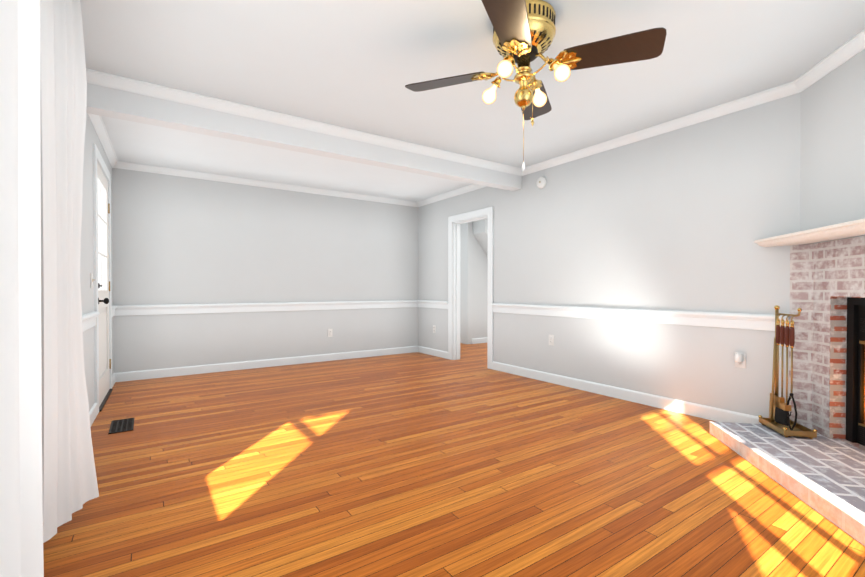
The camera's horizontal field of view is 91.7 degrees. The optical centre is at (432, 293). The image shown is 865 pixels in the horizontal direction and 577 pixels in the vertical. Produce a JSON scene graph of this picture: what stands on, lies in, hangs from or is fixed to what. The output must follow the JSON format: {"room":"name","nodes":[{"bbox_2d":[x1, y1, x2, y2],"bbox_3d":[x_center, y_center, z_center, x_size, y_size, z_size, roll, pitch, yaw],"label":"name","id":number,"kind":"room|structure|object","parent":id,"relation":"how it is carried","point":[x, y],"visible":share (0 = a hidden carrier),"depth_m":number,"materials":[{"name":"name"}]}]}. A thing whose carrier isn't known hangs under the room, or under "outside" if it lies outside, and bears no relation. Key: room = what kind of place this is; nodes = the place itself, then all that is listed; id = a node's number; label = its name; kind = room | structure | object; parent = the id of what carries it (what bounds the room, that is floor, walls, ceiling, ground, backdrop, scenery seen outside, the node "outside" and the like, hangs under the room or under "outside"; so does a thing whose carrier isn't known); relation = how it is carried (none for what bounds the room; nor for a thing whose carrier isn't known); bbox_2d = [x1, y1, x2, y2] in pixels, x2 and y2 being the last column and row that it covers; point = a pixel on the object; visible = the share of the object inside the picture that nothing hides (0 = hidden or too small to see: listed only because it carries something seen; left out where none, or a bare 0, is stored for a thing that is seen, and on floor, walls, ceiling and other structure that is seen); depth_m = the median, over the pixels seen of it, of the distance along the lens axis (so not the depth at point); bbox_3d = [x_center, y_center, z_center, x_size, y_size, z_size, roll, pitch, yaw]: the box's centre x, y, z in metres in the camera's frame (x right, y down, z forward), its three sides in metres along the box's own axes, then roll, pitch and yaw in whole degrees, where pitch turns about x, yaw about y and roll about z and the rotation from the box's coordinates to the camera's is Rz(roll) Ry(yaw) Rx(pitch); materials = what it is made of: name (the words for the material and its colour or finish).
{"room":"living room","nodes":[
{"label":"living room","id":0,"kind":"room"},
{"bbox_2d":[40,58,113,492],"bbox_3d":[-1.885,-0.208,2.046,0.208,2.440,6.394,0,1,-34],"label":"wall","id":1,"kind":"structure","parent":0,"point":[87,262],"depth_m":3.17,"materials":[{"name":"grey paint"}]},
{"bbox_2d":[82,311,99,331],"bbox_3d":[-2.509,0.208,3.058,0.068,0.117,0.921,0,1,-34],"label":"trim","id":2,"kind":"structure","parent":1,"relation":"attached to","point":[88,319],"depth_m":3.11,"materials":[{"name":"white"}]},
{"bbox_2d":[90,273,94,287],"bbox_3d":[-2.681,-0.102,3.313,0.022,0.114,0.070,0,1,-34],"label":"light switch","id":3,"kind":"object","parent":1,"relation":"attached to","point":[91,277],"visible":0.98,"depth_m":3.28,"materials":[{"name":"white plastic"}]},
{"bbox_2d":[89,402,97,426],"bbox_3d":[-2.517,0.950,3.060,0.049,0.102,0.920,0,1,-34],"label":"baseboard","id":4,"kind":"structure","parent":1,"relation":"attached to","point":[93,412],"depth_m":3.27,"materials":[{"name":"white"}]},
{"bbox_2d":[93,143,112,412],"bbox_3d":[-3.085,-0.117,3.871,0.207,2.220,1.080,0,1,-34],"label":"door frame","id":5,"kind":"structure","parent":1,"relation":"attached to","point":[105,390],"depth_m":3.84,"materials":[{"name":"white paint"}]},
{"bbox_2d":[112,373,116,387],"bbox_3d":[-3.429,0.935,4.501,0.029,0.102,0.330,0,1,-34],"label":"baseboard","id":6,"kind":"structure","parent":1,"relation":"attached to","point":[114,377],"depth_m":4.57,"materials":[{"name":"white"}]},
{"bbox_2d":[112,305,117,316],"bbox_3d":[-3.412,0.193,4.485,0.047,0.117,0.301,0,1,-34],"label":"trim","id":7,"kind":"structure","parent":1,"relation":"attached to","point":[115,307],"depth_m":4.64,"materials":[{"name":"white wood"}]},
{"bbox_2d":[112,168,417,372],"bbox_3d":[-1.929,-0.248,5.809,4.250,2.440,0.120,0,1,-34],"label":"wall","id":8,"kind":"structure","parent":0,"point":[181,240],"depth_m":5.44,"materials":[{"name":"grey paint"}]},
{"bbox_2d":[117,346,416,381],"bbox_3d":[-1.881,0.922,5.770,3.990,0.102,0.017,0,1,-34],"label":"baseboard","id":9,"kind":"structure","parent":8,"relation":"attached to","point":[210,368],"depth_m":5.45,"materials":[{"name":"white"}]},
{"bbox_2d":[118,300,417,315],"bbox_3d":[-1.876,0.179,5.754,3.990,0.117,0.036,0,1,-34],"label":"trim","id":10,"kind":"structure","parent":8,"relation":"attached to","point":[123,310],"depth_m":5.45,"materials":[{"name":"white"}]},
{"bbox_2d":[328,329,332,336],"bbox_3d":[-1.474,0.570,6.047,0.070,0.114,0.012,0,1,-34],"label":"electrical outlet","id":11,"kind":"object","parent":8,"relation":"attached to","point":[330,332],"visible":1,"depth_m":6.04,"materials":[{"name":"white plastic"}]},
{"bbox_2d":[43,343,864,576],"bbox_3d":[0.343,1.034,4.684,7.440,0.100,8.220,0,1,-34],"label":"floor","id":12,"kind":"structure","parent":0,"point":[468,463],"depth_m":2.20,"materials":[{"name":"brown wood"}]},
{"bbox_2d":[108,418,133,433],"bbox_3d":[-2.345,0.997,3.171,0.145,0.006,0.350,0,1,-34],"label":"floor vent","id":13,"kind":"object","parent":12,"relation":"in","point":[121,425],"visible":0.98,"depth_m":3.16,"materials":[{"name":"grey metal"}]},
{"bbox_2d":[710,421,864,545],"bbox_3d":[2.077,0.972,1.780,0.635,0.085,2.380,0,1,11],"label":"hearth slab","id":14,"kind":"object","parent":12,"relation":"on","point":[824,476],"visible":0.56,"depth_m":2.27,"materials":[{"name":"brick"}]},
{"bbox_2d":[758,305,816,438],"bbox_3d":[2.352,0.501,2.787,0.186,0.836,0.290,0,1,11],"label":"fireplace tool set","id":15,"kind":"object","parent":14,"relation":"on","point":[778,420],"visible":1,"depth_m":2.79,"materials":[{"name":"gold metal"}]},
{"bbox_2d":[846,297,864,445],"bbox_3d":[2.776,0.476,2.130,0.532,0.900,0.938,0,1,11],"label":"fireplace","id":16,"kind":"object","parent":14,"relation":"on","point":[855,392],"depth_m":2.58,"materials":[{"name":"black metal"}]},
{"bbox_2d":[789,236,864,447],"bbox_3d":[2.526,0.346,1.903,1.980,1.335,1.980,0,1,-34],"label":"brick wall","id":17,"kind":"structure","parent":12,"relation":"on","point":[827,279],"depth_m":2.71,"materials":[{"name":"brick"}]},
{"bbox_2d":[754,218,864,246],"bbox_3d":[2.240,-0.349,1.898,0.205,0.055,2.500,0,1,11],"label":"mantel shelf","id":18,"kind":"object","parent":17,"relation":"on","point":[841,230],"visible":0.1,"depth_m":2.49,"materials":[{"name":"white wood"}]},
{"bbox_2d":[80,0,864,201],"bbox_3d":[0.467,-1.507,4.742,7.140,0.100,8.220,0,1,-34],"label":"ceiling","id":19,"kind":"structure","parent":0,"point":[358,65],"depth_m":2.68,"materials":[{"name":"paint"}]},
{"bbox_2d":[86,83,521,190],"bbox_3d":[-0.671,-1.338,3.883,4.090,0.220,0.140,0,1,-34],"label":"ceiling beam","id":20,"kind":"structure","parent":19,"relation":"attached to","point":[121,104],"depth_m":3.40,"materials":[{"name":"paint"}]},
{"bbox_2d":[405,0,666,170],"bbox_3d":[0.475,-1.035,2.189,1.011,0.790,1.011,0,1,-24],"label":"ceiling fan","id":21,"kind":"object","parent":19,"relation":"hanging from","point":[524,32],"visible":1,"depth_m":2.06,"materials":[{"name":"gold metal"}]},
{"bbox_2d":[460,219,485,343],"bbox_3d":[0.333,-0.275,8.411,0.120,2.440,2.030,0,1,-34],"label":"wall","id":22,"kind":"structure","parent":0,"point":[473,277],"depth_m":7.93,"materials":[{"name":"grey paint"}]},
{"bbox_2d":[473,337,486,343],"bbox_3d":[1.352,0.895,8.304,1.372,0.102,0.017,0,1,-34],"label":"baseboard","id":23,"kind":"structure","parent":22,"relation":"attached to","point":[475,340],"depth_m":7.99,"materials":[{"name":"white"}]},
{"bbox_2d":[486,218,487,336],"bbox_3d":[1.421,-0.273,8.209,1.410,2.440,0.470,0,1,-34],"label":"wall","id":24,"kind":"structure","parent":0,"point":[487,218],"depth_m":8.09,"materials":[{"name":"grey paint"}]},
{"bbox_2d":[418,92,864,450],"bbox_3d":[1.257,-0.237,4.804,0.120,2.440,5.370,0,1,-34],"label":"wall","id":25,"kind":"structure","parent":0,"point":[683,219],"depth_m":3.69,"materials":[{"name":"grey paint"}]},
{"bbox_2d":[417,346,447,358],"bbox_3d":[0.002,0.914,6.533,0.017,0.102,0.840,0,1,-34],"label":"baseboard","id":26,"kind":"structure","parent":25,"relation":"attached to","point":[443,354],"depth_m":6.50,"materials":[{"name":"white"}]},
{"bbox_2d":[418,300,447,308],"bbox_3d":[0.003,0.171,6.508,0.036,0.117,0.810,0,1,-34],"label":"trim","id":27,"kind":"structure","parent":25,"relation":"attached to","point":[421,303],"depth_m":6.50,"materials":[{"name":"white"}]},
{"bbox_2d":[448,206,492,368],"bbox_3d":[0.563,-0.073,5.822,0.156,2.090,0.950,0,1,-34],"label":"door frame","id":28,"kind":"structure","parent":25,"relation":"attached to","point":[455,222],"depth_m":6.10,"materials":[{"name":"white"}]},
{"bbox_2d":[536,176,546,188],"bbox_3d":[1.216,-1.246,4.712,0.039,0.132,0.132,0,1,-34],"label":"smoke detector","id":29,"kind":"object","parent":25,"relation":"attached to","point":[541,182],"visible":0.98,"depth_m":4.69,"materials":[{"name":"white plastic"}]},
{"bbox_2d":[549,335,553,345],"bbox_3d":[1.306,0.515,4.622,0.012,0.114,0.070,0,1,-34],"label":"electrical outlet","id":30,"kind":"object","parent":25,"relation":"attached to","point":[551,339],"visible":1,"depth_m":4.61,"materials":[{"name":"white plastic"}]},
{"bbox_2d":[492,361,760,423],"bbox_3d":[1.622,0.939,4.158,0.017,0.102,3.010,0,1,-34],"label":"baseboard","id":31,"kind":"structure","parent":25,"relation":"attached to","point":[698,410],"depth_m":3.80,"materials":[{"name":"white"}]},
{"bbox_2d":[491,303,789,330],"bbox_3d":[1.615,0.196,4.145,0.036,0.117,3.010,0,1,-34],"label":"trim","id":32,"kind":"structure","parent":25,"relation":"attached to","point":[766,322],"depth_m":3.66,"materials":[{"name":"white wood"}]},
{"bbox_2d":[734,352,745,367],"bbox_3d":[2.290,0.500,3.138,0.060,0.114,0.070,0,1,-34],"label":"plug","id":33,"kind":"object","parent":25,"relation":"attached to","point":[740,359],"visible":1,"depth_m":3.13,"materials":[{"name":"white plastic"}]},
{"bbox_2d":[800,49,864,244],"bbox_3d":[2.502,-0.874,1.894,0.350,1.105,2.500,0,1,11],"label":"wall","id":34,"kind":"structure","parent":0,"point":[832,171],"depth_m":2.56,"materials":[{"name":"grey paint"}]},
{"bbox_2d":[86,29,864,206],"bbox_3d":[-0.186,-1.406,3.190,4.070,0.068,6.150,0,1,-34],"label":"crown molding","id":35,"kind":"structure","parent":34,"relation":"attached to","point":[845,52],"depth_m":3.56,"materials":[{"name":"white"}]},
{"bbox_3d":[-1.167,-1.338,1.069,0.058,0.015,2.550,0,1,-34],"label":"curtain rod","id":36,"kind":"object","parent":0,"visible":0},
{"bbox_2d":[0,0,43,576],"bbox_3d":[-0.674,-0.194,0.566,0.064,2.418,0.866,0,1,-28],"label":"curtain","id":37,"kind":"object","parent":36,"relation":"hanging from","point":[21,515],"visible":1,"depth_m":0.85,"materials":[{"name":"white fabric"}]},
{"bbox_2d":[40,0,98,542],"bbox_3d":[-1.545,-0.226,1.796,0.146,2.380,0.357,0,1,-34],"label":"curtain","id":38,"kind":"object","parent":36,"relation":"hanging from","point":[70,483],"visible":1,"depth_m":1.75,"materials":[{"name":"white fabric"}]}
]}

